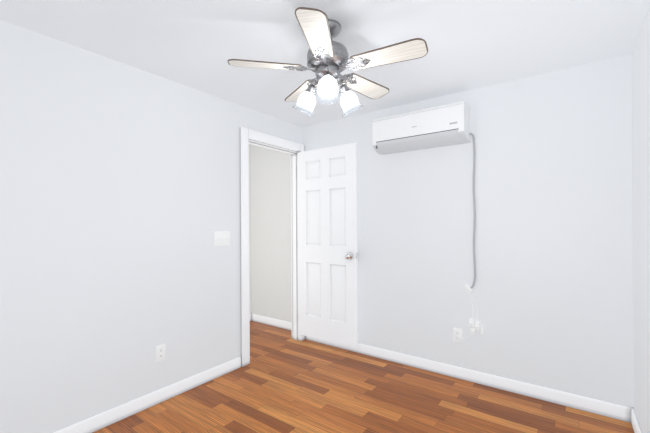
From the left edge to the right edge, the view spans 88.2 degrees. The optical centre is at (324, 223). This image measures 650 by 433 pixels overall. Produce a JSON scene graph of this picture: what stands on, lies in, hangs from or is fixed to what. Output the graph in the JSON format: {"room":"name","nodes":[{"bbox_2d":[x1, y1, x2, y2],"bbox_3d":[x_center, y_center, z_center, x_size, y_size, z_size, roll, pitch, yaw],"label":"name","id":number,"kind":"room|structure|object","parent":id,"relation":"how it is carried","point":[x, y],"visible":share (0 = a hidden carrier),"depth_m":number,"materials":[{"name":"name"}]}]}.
{"room":"empty bedroom","nodes":[
{"label":"empty bedroom","id":0,"kind":"room"},
{"bbox_2d":[0,19,303,432],"bbox_3d":[-1.246,0.112,2.499,0.100,2.390,3.570,0,0,36],"label":"wall","id":1,"kind":"structure","parent":0,"point":[120,198],"depth_m":2.18,"materials":[{"name":"grey paint"}]},
{"bbox_2d":[51,356,240,432],"bbox_3d":[-1.508,1.258,2.036,0.014,0.098,2.505,0,0,36],"label":"baseboard","id":2,"kind":"structure","parent":1,"relation":"attached to","point":[98,421],"depth_m":2.37,"materials":[{"name":"white wood"}]},
{"bbox_2d":[156,344,165,361],"bbox_3d":[-1.203,0.948,2.460,0.009,0.115,0.070,0,0,36],"label":"outlet","id":3,"kind":"object","parent":1,"relation":"attached to","point":[160,352],"visible":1,"depth_m":2.46,"materials":[{"name":"white plastic"}]},
{"bbox_2d":[214,231,229,245],"bbox_3d":[-0.882,0.129,2.896,0.021,0.125,0.162,0,0,36],"label":"light switch","id":4,"kind":"object","parent":1,"relation":"attached to","point":[221,238],"visible":1,"depth_m":2.89,"materials":[{"name":"white plastic"}]},
{"bbox_2d":[240,127,305,366],"bbox_3d":[-0.547,0.210,3.457,0.148,2.185,0.911,0,0,36],"label":"door frame","id":5,"kind":"structure","parent":1,"relation":"attached to","point":[246,134],"depth_m":3.13,"materials":[{"name":"white wood"}]},
{"bbox_2d":[298,143,357,347],"bbox_3d":[0.014,0.215,3.491,0.748,2.000,0.171,0,0,36],"label":"door","id":6,"kind":"structure","parent":5,"relation":"attached to","point":[327,255],"depth_m":3.45,"materials":[{"name":"white paint"}]},
{"bbox_2d":[249,144,251,312],"bbox_3d":[-1.783,0.114,3.528,0.100,2.390,2.540,0,0,36],"label":"wall","id":7,"kind":"structure","parent":0,"point":[250,285],"depth_m":4.51,"materials":[{"name":"paint"}]},
{"bbox_2d":[251,145,290,321],"bbox_3d":[-0.585,0.108,4.288,1.140,2.390,0.100,0,0,36],"label":"wall","id":8,"kind":"structure","parent":0,"point":[271,227],"depth_m":4.30,"materials":[{"name":"paint"}]},
{"bbox_2d":[252,313,291,330],"bbox_3d":[-0.613,1.253,4.242,0.940,0.098,0.014,0,0,36],"label":"baseboard","id":9,"kind":"structure","parent":8,"relation":"attached to","point":[283,324],"depth_m":4.28,"materials":[{"name":"white wood"}]},
{"bbox_2d":[0,0,649,126],"bbox_3d":[-0.517,-1.147,1.963,4.000,0.120,3.770,0,0,36],"label":"ceiling","id":10,"kind":"structure","parent":0,"point":[199,44],"depth_m":1.97,"materials":[{"name":"paint"}]},
{"bbox_2d":[228,7,427,116],"bbox_3d":[0.051,-0.853,1.843,0.990,0.474,1.035,0,0,27],"label":"ceiling fan","id":11,"kind":"object","parent":10,"relation":"hanging from","point":[328,62],"visible":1,"depth_m":1.76,"materials":[{"name":"beige wood"}]},
{"bbox_2d":[93,321,633,432],"bbox_3d":[-0.504,1.363,1.963,4.000,0.120,3.770,0,0,36],"label":"floor","id":12,"kind":"structure","parent":0,"point":[283,381],"depth_m":2.42,"materials":[{"name":"brown wood"}]},
{"bbox_2d":[304,54,633,406],"bbox_3d":[0.908,0.100,3.026,2.960,2.390,0.100,0,0,36],"label":"wall","id":13,"kind":"structure","parent":0,"point":[551,292],"depth_m":2.57,"materials":[{"name":"grey paint"}]},
{"bbox_2d":[372,101,482,338],"bbox_3d":[0.851,-0.001,2.879,0.892,1.926,0.205,0,0,36],"label":"mini-split unit","id":14,"kind":"object","parent":13,"relation":"attached to","point":[441,126],"visible":0.98,"depth_m":2.77,"materials":[{"name":"white plastic"}]},
{"bbox_2d":[453,328,461,342],"bbox_3d":[1.111,0.937,2.814,0.070,0.115,0.009,0,0,36],"label":"outlet","id":15,"kind":"object","parent":13,"relation":"attached to","point":[457,333],"visible":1,"depth_m":2.81,"materials":[{"name":"white plastic"}]},
{"bbox_2d":[306,336,633,422],"bbox_3d":[0.887,1.245,2.976,2.744,0.098,0.014,0,0,36],"label":"baseboard","id":16,"kind":"structure","parent":13,"relation":"attached to","point":[593,405],"depth_m":2.61,"materials":[{"name":"white wood"}]},
{"bbox_2d":[632,6,649,432],"bbox_3d":[0.994,0.100,0.717,0.100,2.390,3.530,0,0,36],"label":"wall","id":17,"kind":"structure","parent":0,"point":[641,186],"depth_m":1.90,"materials":[{"name":"grey paint"}]},
{"bbox_2d":[631,408,641,432],"bbox_3d":[0.983,1.245,0.791,0.014,0.098,3.430,0,0,36],"label":"baseboard","id":18,"kind":"structure","parent":17,"relation":"attached to","point":[635,424],"depth_m":2.06,"materials":[{"name":"white wood"}]}
]}

